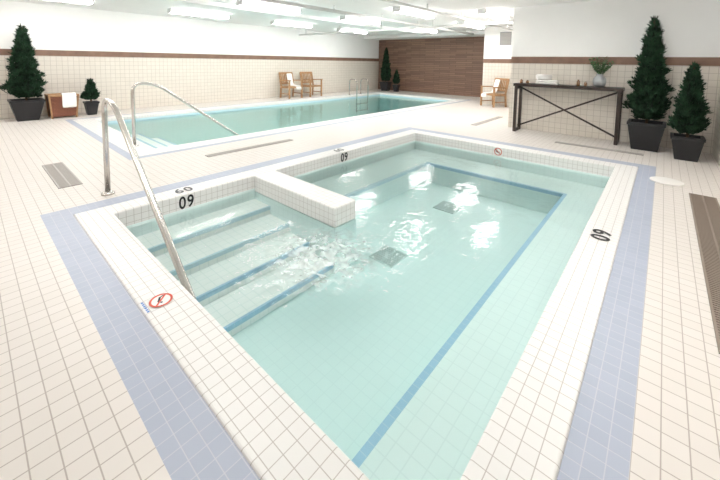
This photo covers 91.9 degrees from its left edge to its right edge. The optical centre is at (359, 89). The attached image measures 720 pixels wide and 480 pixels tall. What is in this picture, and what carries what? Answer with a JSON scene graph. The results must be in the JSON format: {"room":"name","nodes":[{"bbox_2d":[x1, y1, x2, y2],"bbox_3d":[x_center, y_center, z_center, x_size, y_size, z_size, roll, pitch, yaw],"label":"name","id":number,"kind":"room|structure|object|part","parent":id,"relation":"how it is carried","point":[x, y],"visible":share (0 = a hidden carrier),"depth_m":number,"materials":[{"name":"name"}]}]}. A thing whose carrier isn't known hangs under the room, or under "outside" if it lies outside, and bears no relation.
{"room":"indoor swimming pool","nodes":[
{"label":"indoor swimming pool","id":0,"kind":"room"},
{"bbox_2d":[7,98,45,121],"bbox_3d":[-6.795,0.401,7.101,0.524,0.420,0.524,5,6,41],"label":"planter","id":1,"kind":"object","parent":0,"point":[25,109],"depth_m":6.97,"materials":[{"name":"plastic"}]},
{"bbox_2d":[83,100,99,114],"bbox_3d":[-6.098,0.406,7.902,0.264,0.300,0.264,5,6,41],"label":"planter","id":2,"kind":"object","parent":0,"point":[91,107],"depth_m":7.84,"materials":[{"name":"plastic"}]},
{"bbox_2d":[0,0,378,118],"bbox_3d":[-4.425,-0.845,10.477,0.100,2.420,16.000,5,6,41],"label":"wall","id":3,"kind":"structure","parent":0,"point":[50,27],"depth_m":9.52,"materials":[{"name":"paint"}]},
{"bbox_2d":[0,49,378,60],"bbox_3d":[-4.380,-1.005,10.427,0.012,0.128,16.000,5,6,41],"label":"trim","id":4,"kind":"structure","parent":3,"relation":"attached to","point":[2,51],"depth_m":9.47,"materials":[{"name":"brown wood"}]},
{"bbox_2d":[5,0,595,35],"bbox_3d":[-0.296,-1.740,6.797,11.020,0.100,16.200,5,6,41],"label":"ceiling","id":5,"kind":"structure","parent":0,"point":[469,8],"depth_m":7.78,"materials":[{"name":"paint"}]},
{"bbox_2d":[51,0,93,4],"bbox_3d":[-5.690,-1.681,6.269,0.200,0.100,1.400,5,6,41],"label":"ceiling light","id":6,"kind":"object","parent":5,"relation":"attached to","point":[90,2],"depth_m":6.60,"materials":[{"name":"white plastic"}]},
{"bbox_2d":[167,8,229,18],"bbox_3d":[-3.847,-1.826,8.372,0.200,0.100,1.400,5,6,41],"label":"ceiling light","id":7,"kind":"object","parent":5,"relation":"attached to","point":[170,10],"depth_m":8.25,"materials":[{"name":"white plastic"}]},
{"bbox_2d":[236,0,300,13],"bbox_3d":[-1.810,-1.686,7.062,0.200,0.100,1.400,5,6,41],"label":"ceiling light","id":8,"kind":"object","parent":5,"relation":"attached to","point":[249,3],"depth_m":6.93,"materials":[{"name":"white plastic"}]},
{"bbox_2d":[270,20,311,27],"bbox_3d":[-2.037,-1.968,10.437,0.200,0.100,1.400,5,6,41],"label":"ceiling light","id":9,"kind":"object","parent":5,"relation":"attached to","point":[276,22],"depth_m":10.32,"materials":[{"name":"white plastic"}]},
{"bbox_2d":[161,0,432,34],"bbox_3d":[-2.210,-1.757,7.741,0.200,0.079,14.900,5,6,41],"label":"ceiling bulkhead","id":10,"kind":"object","parent":5,"relation":"attached to","point":[194,2],"depth_m":8.04,"materials":[{"name":"white paint"}]},
{"bbox_2d":[337,28,366,33],"bbox_3d":[-0.259,-2.108,12.465,0.200,0.100,1.400,5,6,41],"label":"ceiling light","id":11,"kind":"object","parent":5,"relation":"attached to","point":[341,29],"depth_m":12.19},
{"bbox_2d":[340,15,380,24],"bbox_3d":[0.033,-1.831,9.165,0.200,0.100,1.400,5,6,41],"label":"ceiling light","id":12,"kind":"object","parent":5,"relation":"attached to","point":[348,18],"depth_m":9.02,"materials":[{"name":"white plastic"}]},
{"bbox_2d":[257,0,473,34],"bbox_3d":[1.049,-1.759,8.813,0.068,0.154,8.800,5,6,41],"label":"ceiling pipe","id":13,"kind":"object","parent":5,"relation":"hanging from","point":[282,2],"depth_m":7.35,"materials":[{"name":"white metal"}]},
{"bbox_2d":[299,17,512,35],"bbox_3d":[0.615,-1.815,9.988,7.400,0.249,0.058,5,6,41],"label":"ceiling pipe","id":14,"kind":"object","parent":5,"relation":"hanging from","point":[506,22],"depth_m":9.14,"materials":[{"name":"white metal"}]},
{"bbox_2d":[392,6,434,18],"bbox_3d":[1.200,-1.685,7.620,0.200,0.100,1.400,5,6,41],"label":"ceiling light","id":15,"kind":"object","parent":5,"relation":"attached to","point":[399,9],"depth_m":7.44,"materials":[{"name":"white plastic"}]},
{"bbox_2d":[411,26,436,32],"bbox_3d":[2.139,-1.996,11.569,0.200,0.100,1.400,5,6,41],"label":"ceiling light","id":16,"kind":"object","parent":5,"relation":"attached to","point":[424,30],"depth_m":11.62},
{"bbox_2d":[364,30,484,39],"bbox_3d":[2.751,-2.178,14.009,5.900,0.119,1.090,5,6,41],"label":"ceiling bulkhead","id":17,"kind":"object","parent":5,"relation":"attached to","point":[476,33],"depth_m":13.80,"materials":[{"name":"white paint"}]},
{"bbox_2d":[380,0,512,30],"bbox_3d":[1.792,-1.622,7.238,0.048,0.144,8.400,5,6,41],"label":"ceiling pipe","id":18,"kind":"object","parent":5,"relation":"hanging from","point":[390,1],"depth_m":6.98,"materials":[{"name":"white metal"}]},
{"bbox_2d":[458,21,484,28],"bbox_3d":[3.175,-1.840,9.873,0.200,0.100,1.400,5,6,41],"label":"ceiling light","id":19,"kind":"object","parent":5,"relation":"attached to","point":[459,22],"depth_m":9.81,"materials":[{"name":"white plastic"}]},
{"bbox_2d":[477,9,508,20],"bbox_3d":[2.996,-1.670,7.778,0.200,0.100,1.400,5,6,41],"label":"ceiling light","id":20,"kind":"object","parent":5,"relation":"attached to","point":[485,12],"depth_m":7.52,"materials":[{"name":"white plastic"}]},
{"bbox_2d":[0,89,719,479],"bbox_3d":[-0.334,0.721,7.000,10.820,0.001,16.000,5,6,41],"label":"floor","id":21,"kind":"structure","parent":0,"point":[67,412],"depth_m":1.83,"materials":[{"name":"tile"}]},
{"bbox_2d":[0,24,47,121],"bbox_3d":[-6.854,-0.368,7.020,0.858,1.964,0.712,-1,5,-27],"label":"conifer","id":22,"kind":"object","parent":21,"relation":"on","point":[25,80],"visible":1,"depth_m":6.93,"materials":[{"name":"plant"}]},
{"bbox_2d":[44,92,78,118],"bbox_3d":[-6.422,0.316,7.515,0.553,0.536,0.515,5,6,41],"label":"wicker basket","id":23,"kind":"object","parent":21,"relation":"on","point":[57,104],"visible":1,"depth_m":7.37,"materials":[{"name":"brown wicker"}]},
{"bbox_2d":[61,92,76,107],"bbox_3d":[-6.277,0.207,7.487,0.326,0.329,0.250,5,6,41],"label":"hanging towel","id":24,"kind":"object","parent":23,"relation":"hanging from","point":[68,100],"depth_m":7.39,"materials":[{"name":"fabric"}]},
{"bbox_2d":[42,162,82,188],"bbox_3d":[-3.316,0.930,3.856,1.080,0.008,0.190,5,6,41],"label":"floor drain grate","id":25,"kind":"object","parent":21,"relation":"on","point":[60,174],"visible":1,"depth_m":3.80,"materials":[{"name":"grey metal"}]},
{"bbox_2d":[79,78,100,114],"bbox_3d":[-6.113,0.136,7.878,0.415,0.842,0.401,-1,5,-24],"label":"conifer","id":26,"kind":"object","parent":21,"relation":"on","point":[91,92],"visible":1,"depth_m":7.82,"materials":[{"name":"plant"}]},
{"bbox_2d":[205,139,291,156],"bbox_3d":[-1.587,0.848,5.177,0.100,0.008,1.400,5,6,41],"label":"floor drain grate","id":27,"kind":"object","parent":21,"relation":"on","point":[286,140],"visible":1,"depth_m":5.07,"materials":[{"name":"grey metal"}]},
{"bbox_2d":[66,92,468,159],"bbox_3d":[-1.064,0.929,9.785,4.200,0.904,10.500,5,6,41],"label":"swimming pool","id":28,"kind":"object","parent":21,"relation":"in","point":[160,132],"visible":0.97,"depth_m":9.20,"materials":[{"name":"liquid"}]},
{"bbox_2d":[131,82,238,146],"bbox_3d":[-2.741,0.621,5.766,0.110,1.566,1.858,5,6,41],"label":"pool handrail","id":29,"kind":"object","parent":28,"relation":"attached to","point":[133,87],"visible":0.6,"depth_m":5.24,"materials":[{"name":"silver metal"}]},
{"bbox_2d":[108,96,436,144],"bbox_3d":[-1.065,0.986,9.790,3.560,0.790,9.800,5,6,41],"label":"basin","id":30,"kind":"object","parent":28,"relation":"in","point":[178,129],"depth_m":10.05,"materials":[{"name":"paint"}]},
{"bbox_2d":[349,78,368,111],"bbox_3d":[-0.065,0.174,13.417,0.456,1.241,0.760,5,6,41],"label":"pool ladder","id":31,"kind":"object","parent":28,"relation":"attached to","point":[362,78],"visible":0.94,"depth_m":13.32,"materials":[{"name":"silver metal"}]},
{"bbox_3d":[-0.266,0.192,13.162,0.421,1.241,0.042,5,6,41],"label":"grab rail","id":32,"kind":"part","parent":31,"relation":"part of","materials":[{"name":"silver metal"}]},
{"bbox_3d":[0.162,0.159,13.650,0.421,1.241,0.042,5,6,41],"label":"grab rail","id":33,"kind":"part","parent":31,"relation":"part of","materials":[{"name":"silver metal"}]},
{"bbox_2d":[279,72,302,98],"bbox_3d":[-2.397,-0.171,12.075,0.637,0.881,0.594,5,6,41],"label":"wooden armchair","id":34,"kind":"object","parent":21,"relation":"on","point":[289,77],"visible":1,"depth_m":12.08,"materials":[{"name":"brown wood"}]},
{"bbox_2d":[287,73,301,89],"bbox_3d":[-2.300,-0.297,12.133,0.583,0.546,0.226,5,6,41],"label":"towel","id":35,"kind":"object","parent":34,"relation":"hanging from","point":[289,75],"depth_m":12.23,"materials":[{"name":"fabric"}]},
{"bbox_2d":[300,72,322,96],"bbox_3d":[-1.798,-0.219,12.772,0.619,0.881,0.594,5,6,41],"label":"wooden armchair","id":36,"kind":"object","parent":21,"relation":"on","point":[310,79],"visible":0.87,"depth_m":12.79,"materials":[{"name":"brown wood"}]},
{"bbox_2d":[40,127,655,479],"bbox_3d":[0.597,1.329,3.705,3.780,0.659,5.487,5,6,41],"label":"hot tub","id":37,"kind":"object","parent":21,"relation":"in","point":[409,303],"visible":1,"depth_m":2.28,"materials":[{"name":"tile"}]},
{"bbox_2d":[101,98,196,299],"bbox_3d":[-1.684,0.867,2.680,2.018,1.481,0.110,5,6,41],"label":"pool handrail","id":38,"kind":"object","parent":37,"relation":"attached to","point":[182,276],"visible":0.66,"depth_m":2.66,"materials":[{"name":"silver metal"}]},
{"bbox_2d":[379,47,391,90],"bbox_3d":[1.151,-0.938,15.517,0.556,1.948,0.600,4,5,30],"label":"conifer","id":39,"kind":"object","parent":21,"relation":"on","point":[386,75],"visible":1,"depth_m":15.40,"materials":[{"name":"plant"}]},
{"bbox_2d":[379,81,391,90],"bbox_3d":[1.141,-0.165,15.566,0.424,0.400,0.424,4,5,30],"label":"planter","id":40,"kind":"object","parent":39,"relation":"attached to","point":[385,86],"depth_m":15.43,"materials":[{"name":"plastic"}]},
{"bbox_2d":[392,70,400,91],"bbox_3d":[1.607,-0.430,15.233,0.363,0.999,0.394,2,5,13],"label":"conifer","id":41,"kind":"object","parent":21,"relation":"on","point":[396,79],"visible":1,"depth_m":15.16,"materials":[{"name":"plant"}]},
{"bbox_2d":[392,84,399,91],"bbox_3d":[1.587,-0.081,15.248,0.264,0.300,0.264,4,5,30],"label":"planter","id":42,"kind":"object","parent":41,"relation":"attached to","point":[396,87],"depth_m":15.16,"materials":[{"name":"plastic"}]},
{"bbox_2d":[471,116,501,125],"bbox_3d":[2.901,0.694,7.891,0.120,0.008,1.600,5,6,41],"label":"floor drain grate","id":43,"kind":"object","parent":21,"relation":"on","point":[497,117],"visible":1,"depth_m":7.76,"materials":[{"name":"grey metal"}]},
{"bbox_2d":[480,78,509,107],"bbox_3d":[4.071,0.070,10.557,0.616,0.853,0.575,-1,5,-23],"label":"wooden armchair","id":44,"kind":"object","parent":21,"relation":"on","point":[497,81],"visible":1,"depth_m":10.52,"materials":[{"name":"brown wood"}]},
{"bbox_2d":[481,79,499,96],"bbox_3d":[3.999,-0.059,10.655,0.565,0.529,0.200,-1,5,-23],"label":"towel","id":45,"kind":"object","parent":44,"relation":"hanging from","point":[497,81],"depth_m":10.67,"materials":[{"name":"fabric"}]},
{"bbox_2d":[512,82,624,144],"bbox_3d":[3.680,0.376,6.281,1.680,0.930,0.380,5,6,41],"label":"console table","id":46,"kind":"object","parent":21,"relation":"on","point":[618,90],"visible":1,"depth_m":6.13,"materials":[{"name":"black metal"}]},
{"bbox_2d":[536,80,558,84],"bbox_3d":[3.462,-0.146,6.436,0.360,0.078,0.240,4,6,35],"label":"folded towel","id":47,"kind":"object","parent":46,"relation":"on","point":[548,82],"visible":0.94,"depth_m":6.33,"materials":[{"name":"fabric"}]},
{"bbox_2d":[536,74,551,79],"bbox_3d":[3.418,-0.239,6.464,0.260,0.102,0.094,1,5,1],"label":"rolled towel","id":48,"kind":"object","parent":47,"relation":"on","point":[538,76],"visible":1,"depth_m":6.43,"materials":[{"name":"fabric"}]},
{"bbox_2d":[589,56,614,86],"bbox_3d":[4.069,-0.316,5.884,0.399,0.527,0.230,5,6,41],"label":"vase","id":49,"kind":"object","parent":46,"relation":"on","point":[599,80],"visible":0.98,"depth_m":5.86,"materials":[{"name":"grey ceramic"}]},
{"bbox_2d":[555,141,643,155],"bbox_3d":[3.706,0.907,5.456,1.150,0.008,0.100,5,6,41],"label":"floor drain grate","id":50,"kind":"object","parent":21,"relation":"on","point":[556,141],"visible":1,"depth_m":5.41,"materials":[{"name":"grey metal"}]},
{"bbox_2d":[622,16,675,151],"bbox_3d":[4.451,-0.116,5.373,0.668,2.076,0.646,5,6,41],"label":"conifer","id":51,"kind":"object","parent":21,"relation":"on","point":[649,99],"visible":0.99,"depth_m":5.28,"materials":[{"name":"plant"}]},
{"bbox_2d":[627,118,665,151],"bbox_3d":[4.470,0.708,5.451,0.464,0.430,0.464,5,6,41],"label":"planter","id":52,"kind":"object","parent":51,"relation":"attached to","point":[646,135],"depth_m":5.32,"materials":[{"name":"plastic"}]},
{"bbox_2d":[649,176,684,185],"bbox_3d":[3.465,1.027,3.931,0.300,0.014,0.300,5,6,41],"label":"lid","id":53,"kind":"object","parent":21,"relation":"on","point":[662,180],"visible":1,"depth_m":3.90,"materials":[{"name":"white plastic"}]},
{"bbox_2d":[666,61,713,161],"bbox_3d":[4.567,0.281,4.825,0.490,1.387,0.495,5,6,41],"label":"conifer","id":54,"kind":"object","parent":21,"relation":"on","point":[689,117],"visible":1,"depth_m":4.76,"materials":[{"name":"plant"}]},
{"bbox_2d":[670,132,705,161],"bbox_3d":[4.579,0.807,4.884,0.354,0.330,0.354,5,6,41],"label":"planter","id":55,"kind":"object","parent":54,"relation":"attached to","point":[686,147],"depth_m":4.78,"materials":[{"name":"plastic"}]},
{"bbox_2d":[689,193,719,353],"bbox_3d":[2.579,1.133,2.512,0.200,0.008,2.650,5,6,41],"label":"floor drain grate","id":56,"kind":"object","parent":21,"relation":"on","point":[705,209],"visible":1,"depth_m":2.54,"materials":[{"name":"brown metal"}]},
{"bbox_2d":[378,36,483,96],"bbox_3d":[3.147,-1.063,14.545,5.940,2.420,0.100,5,6,41],"label":"wall","id":57,"kind":"structure","parent":0,"point":[448,66],"depth_m":14.43,"materials":[{"name":"brown wood"}]},
{"bbox_2d":[482,26,512,105],"bbox_3d":[4.802,-0.700,10.469,2.180,2.420,0.120,5,6,41],"label":"wall","id":58,"kind":"structure","parent":0,"point":[497,57],"depth_m":10.87,"materials":[{"name":"paint"}]},
{"bbox_2d":[500,32,511,44],"bbox_3d":[4.446,-1.572,10.628,0.340,0.400,0.020,5,6,41],"label":"air vent","id":59,"kind":"object","parent":58,"relation":"in","point":[505,37],"visible":1,"depth_m":10.62,"materials":[{"name":"grey metal"}]},
{"bbox_2d":[508,0,719,153],"bbox_3d":[4.273,-0.349,6.118,3.070,2.420,0.150,5,6,41],"label":"wall","id":60,"kind":"structure","parent":0,"point":[598,28],"depth_m":6.08,"materials":[{"name":"paint"}]},
{"bbox_2d":[511,57,719,65],"bbox_3d":[4.184,-0.512,6.076,2.970,0.128,0.012,5,6,41],"label":"trim","id":61,"kind":"structure","parent":60,"relation":"attached to","point":[680,61],"depth_m":5.93,"materials":[{"name":"brown wood"}]},
{"bbox_2d":[712,82,719,166],"bbox_3d":[1.935,0.021,1.202,0.100,2.420,10.350,5,6,41],"label":"wall","id":62,"kind":"structure","parent":0,"point":[716,143],"depth_m":4.95,"materials":[{"name":"tile"}]}
]}

